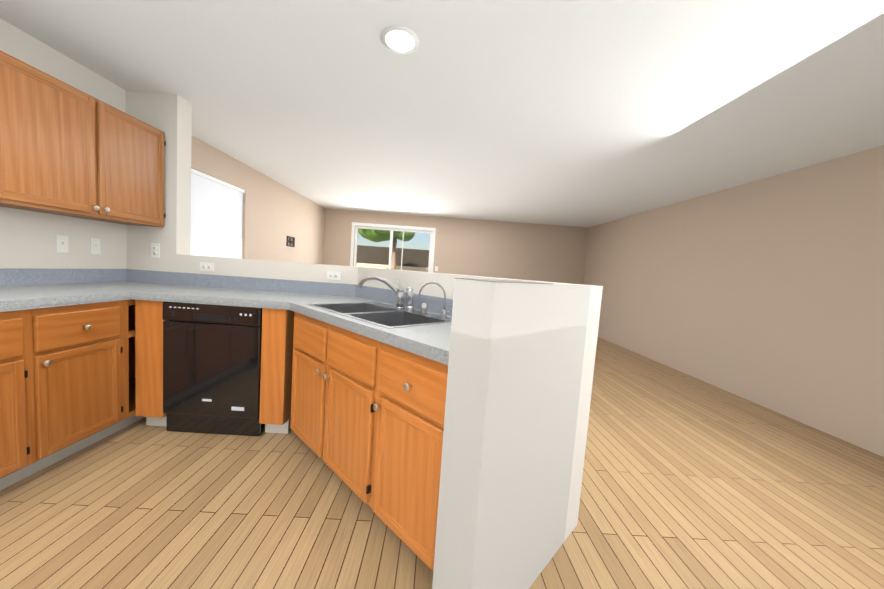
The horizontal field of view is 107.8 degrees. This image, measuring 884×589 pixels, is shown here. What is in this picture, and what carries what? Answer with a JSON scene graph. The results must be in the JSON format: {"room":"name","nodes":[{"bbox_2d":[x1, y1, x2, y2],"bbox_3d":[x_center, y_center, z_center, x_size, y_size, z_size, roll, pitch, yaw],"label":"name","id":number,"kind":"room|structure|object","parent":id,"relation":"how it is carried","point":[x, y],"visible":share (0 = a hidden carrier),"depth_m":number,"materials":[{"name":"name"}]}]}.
{"room":"kitchen","nodes":[
{"label":"kitchen","id":0,"kind":"room"},
{"bbox_2d":[0,18,126,268],"bbox_3d":[-2.594,-0.187,-0.185,0.150,2.410,5.900,4,4,-1],"label":"wall","id":1,"kind":"structure","parent":0,"point":[27,239],"depth_m":2.10,"materials":[{"name":"beige paint"}]},
{"bbox_2d":[0,50,7,205],"bbox_3d":[-2.336,-0.801,1.041,0.323,0.740,1.085,4,4,-1],"label":"upper cabinet","id":2,"kind":"object","parent":1,"relation":"attached to","point":[3,137],"depth_m":1.61,"materials":[{"name":"brown wood"}]},
{"bbox_2d":[56,235,67,252],"bbox_3d":[-2.542,-0.338,2.161,0.017,0.115,0.070,4,4,-1],"label":"light switch","id":3,"kind":"object","parent":1,"relation":"attached to","point":[61,243],"visible":1,"depth_m":2.16,"materials":[{"name":"white plastic"}]},
{"bbox_2d":[0,52,165,226],"bbox_3d":[-2.349,-0.877,2.025,0.323,0.740,1.085,4,4,-1],"label":"upper cabinet","id":4,"kind":"object","parent":1,"relation":"attached to","point":[66,149],"depth_m":1.93,"materials":[{"name":"brown wood"}]},
{"bbox_2d":[90,238,100,253],"bbox_3d":[-2.545,-0.354,2.371,0.017,0.115,0.070,4,4,-1],"label":"light switch","id":5,"kind":"object","parent":1,"relation":"attached to","point":[94,245],"visible":1,"depth_m":2.37,"materials":[{"name":"white plastic"}]},
{"bbox_2d":[125,90,191,271],"bbox_3d":[-1.591,-0.339,2.701,1.935,2.410,0.150,4,4,-1],"label":"wall","id":6,"kind":"structure","parent":0,"point":[171,114],"depth_m":2.60,"materials":[{"name":"beige paint"}]},
{"bbox_2d":[151,243,159,257],"bbox_3d":[-2.323,-0.357,2.610,0.070,0.115,0.008,4,4,-1],"label":"outlet","id":7,"kind":"object","parent":6,"relation":"attached to","point":[155,250],"visible":1,"depth_m":2.61,"materials":[{"name":"white plastic"}]},
{"bbox_2d":[191,136,325,263],"bbox_3d":[-2.815,-0.617,5.221,0.150,2.410,4.950,4,4,-1],"label":"wall","id":8,"kind":"structure","parent":0,"point":[275,214],"depth_m":5.01,"materials":[{"name":"beige paint"}]},
{"bbox_2d":[190,168,244,258],"bbox_3d":[-2.733,-0.801,3.803,0.045,1.150,1.240,4,4,-1],"label":"window blinds","id":9,"kind":"object","parent":8,"relation":"attached to","point":[216,217],"visible":0.6,"depth_m":3.87,"materials":[{"name":"white"}]},
{"bbox_2d":[286,236,294,246],"bbox_3d":[-2.720,-0.951,5.793,0.012,0.180,0.300,4,4,-1],"label":"picture","id":10,"kind":"object","parent":8,"relation":"attached to","point":[292,241],"visible":0.96,"depth_m":5.79,"materials":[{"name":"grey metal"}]},
{"bbox_2d":[177,254,602,588],"bbox_3d":[-0.012,0.467,1.802,1.414,1.163,1.800,4,4,-1],"label":"wall","id":11,"kind":"structure","parent":0,"point":[521,361],"depth_m":1.05,"materials":[{"name":"beige paint"}]},
{"bbox_2d":[200,262,213,271],"bbox_3d":[-1.916,-0.225,2.625,0.115,0.070,0.008,4,4,-1],"label":"outlet","id":12,"kind":"object","parent":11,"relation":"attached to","point":[204,266],"visible":1,"depth_m":2.62,"materials":[{"name":"white plastic"}]},
{"bbox_2d":[327,271,340,279],"bbox_3d":[-0.889,-0.155,2.644,0.115,0.070,0.008,4,4,-1],"label":"outlet","id":13,"kind":"object","parent":11,"relation":"attached to","point":[333,275],"visible":1,"depth_m":2.64,"materials":[{"name":"white plastic"}]},
{"bbox_2d":[0,337,883,588],"bbox_3d":[0.208,1.054,2.356,6.700,0.060,11.100,4,4,-1],"label":"floor","id":14,"kind":"structure","parent":0,"point":[689,482],"depth_m":1.58,"materials":[{"name":"brown wood"}]},
{"bbox_2d":[0,308,47,490],"bbox_3d":[-2.275,0.492,1.311,0.628,0.876,0.520,4,4,-1],"label":"base cabinet","id":15,"kind":"object","parent":14,"relation":"on","point":[23,353],"depth_m":1.52,"materials":[{"name":"brown wood"}]},
{"bbox_2d":[44,299,135,465],"bbox_3d":[-2.281,0.456,1.776,0.628,0.876,0.535,4,4,-1],"label":"base cabinet","id":16,"kind":"object","parent":14,"relation":"on","point":[67,380],"depth_m":1.80,"materials":[{"name":"brown wood"}]},
{"bbox_2d":[136,416,144,421],"bbox_3d":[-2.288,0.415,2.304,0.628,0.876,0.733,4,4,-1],"label":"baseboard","id":17,"kind":"structure","parent":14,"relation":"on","point":[138,418],"depth_m":2.23,"materials":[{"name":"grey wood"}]},
{"bbox_2d":[135,300,165,425],"bbox_3d":[-1.885,0.438,2.373,0.175,0.875,0.612,4,4,-1],"label":"cabinet filler","id":18,"kind":"object","parent":14,"relation":"on","point":[149,320],"visible":0.44,"depth_m":2.06,"materials":[{"name":"brown wood"}]},
{"bbox_2d":[162,301,261,436],"bbox_3d":[-1.487,0.470,2.357,0.610,0.868,0.602,4,4,-1],"label":"dishwasher","id":19,"kind":"object","parent":14,"relation":"on","point":[211,367],"visible":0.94,"depth_m":2.06,"materials":[{"name":"black"}]},
{"bbox_2d":[259,308,293,433],"bbox_3d":[-1.100,0.491,2.387,0.154,0.875,0.612,4,4,-1],"label":"cabinet filler","id":20,"kind":"object","parent":14,"relation":"on","point":[276,365],"visible":0.52,"depth_m":2.09,"materials":[{"name":"brown wood"}]},
{"bbox_2d":[290,312,329,457],"bbox_3d":[-0.574,0.549,2.100,0.510,0.876,0.628,8,6,44],"label":"base cabinet","id":21,"kind":"object","parent":14,"relation":"on","point":[308,393],"depth_m":1.85,"materials":[{"name":"brown wood"}]},
{"bbox_2d":[0,268,452,364],"bbox_3d":[-1.027,0.049,1.621,3.070,0.148,2.075,4,4,-1],"label":"countertop","id":22,"kind":"structure","parent":21,"relation":"on","point":[23,289],"depth_m":2.03,"materials":[{"name":"laminate"}]},
{"bbox_2d":[306,302,451,328],"bbox_3d":[-0.357,0.193,1.867,0.840,0.188,0.510,8,6,44],"label":"sink","id":23,"kind":"object","parent":22,"relation":"in","point":[384,315],"visible":0.23,"depth_m":1.91,"materials":[{"name":"silver metal"}]},
{"bbox_2d":[406,287,413,310],"bbox_3d":[-0.196,0.027,1.993,0.055,0.146,0.050,8,6,44],"label":"sprayer","id":24,"kind":"object","parent":23,"relation":"on","point":[410,306],"visible":1,"depth_m":1.98,"materials":[{"name":"silver metal"}]},
{"bbox_2d":[421,303,427,313],"bbox_3d":[-0.106,0.080,1.908,0.038,0.064,0.038,8,6,44],"label":"air gap","id":25,"kind":"object","parent":23,"relation":"on","point":[424,308],"visible":1,"depth_m":1.89,"materials":[{"name":"silver metal"}]},
{"bbox_2d":[357,276,404,308],"bbox_3d":[-0.380,-0.019,2.087,0.265,0.198,0.234,8,6,44],"label":"faucet","id":26,"kind":"object","parent":22,"relation":"on","point":[399,292],"visible":1,"depth_m":2.06,"materials":[{"name":"silver metal"}]},
{"bbox_2d":[418,282,449,317],"bbox_3d":[-0.042,0.028,1.799,0.174,0.195,0.099,8,6,44],"label":"filter faucet","id":27,"kind":"object","parent":22,"relation":"on","point":[444,313],"visible":1,"depth_m":1.79,"materials":[{"name":"silver metal"}]},
{"bbox_2d":[322,324,381,505],"bbox_3d":[-0.249,0.596,1.786,0.520,0.876,0.628,8,6,44],"label":"base cabinet","id":28,"kind":"object","parent":14,"relation":"on","point":[367,415],"depth_m":1.53,"materials":[{"name":"brown wood"}]},
{"bbox_2d":[370,342,447,570],"bbox_3d":[0.073,0.642,1.473,0.502,0.876,0.628,8,6,44],"label":"base cabinet","id":29,"kind":"object","parent":14,"relation":"on","point":[408,441],"depth_m":1.23,"materials":[{"name":"brown wood"}]},
{"bbox_2d":[0,0,883,226],"bbox_3d":[0.378,-1.403,2.167,6.700,0.060,11.100,4,4,-1],"label":"ceiling","id":30,"kind":"structure","parent":0,"point":[583,113],"depth_m":2.16,"materials":[{"name":"paint"}]},
{"bbox_2d":[373,204,400,208],"bbox_3d":[-1.131,-1.818,6.679,0.550,0.010,0.280,4,4,-1],"label":"ceiling vent","id":31,"kind":"object","parent":30,"relation":"in","point":[387,206],"visible":1,"depth_m":6.66,"materials":[{"name":"white plastic"}]},
{"bbox_2d":[380,25,418,53],"bbox_3d":[-0.228,-1.378,1.750,0.210,0.008,0.210,4,4,-1],"label":"recessed light","id":32,"kind":"object","parent":30,"relation":"in","point":[399,39],"visible":1,"depth_m":1.74,"materials":[{"name":"white plastic"}]},
{"bbox_2d":[324,208,588,283],"bbox_3d":[0.296,-0.589,7.671,6.150,2.410,0.150,4,4,-1],"label":"wall","id":33,"kind":"structure","parent":0,"point":[515,250],"depth_m":7.56,"materials":[{"name":"beige paint"}]},
{"bbox_2d":[350,222,435,272],"bbox_3d":[-1.159,-0.991,7.590,1.950,1.260,0.112,4,4,-1],"label":"window","id":34,"kind":"structure","parent":33,"relation":"in","point":[431,231],"depth_m":7.55,"materials":[{"name":"white plastic"}]},
{"bbox_2d":[583,145,883,456],"bbox_3d":[3.510,0.043,2.321,0.150,2.410,11.000,4,4,-1],"label":"wall","id":35,"kind":"structure","parent":0,"point":[768,292],"depth_m":3.34,"materials":[{"name":"beige paint"}]},
{"label":"outside","id":36,"kind":"structure","parent":0,"visible":0},
{"bbox_3d":[-1.716,0.606,7.762,42.000,0.060,34.000,4,4,-1],"label":"ground","id":37,"kind":"structure","parent":36,"visible":0},
{"bbox_2d":[358,228,414,269],"bbox_3d":[-1.706,-1.272,9.554,1.742,3.411,1.559,4,4,-1],"label":"tree","id":38,"kind":"object","parent":37,"relation":"on","point":[380,235],"depth_m":9.32,"materials":[{"name":"green plant"}]},
{"bbox_2d":[356,245,428,271],"bbox_3d":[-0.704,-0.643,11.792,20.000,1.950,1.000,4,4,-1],"label":"fence","id":39,"kind":"object","parent":37,"relation":"on","point":[408,265],"depth_m":11.52,"materials":[{"name":"beige wood"}]}
]}

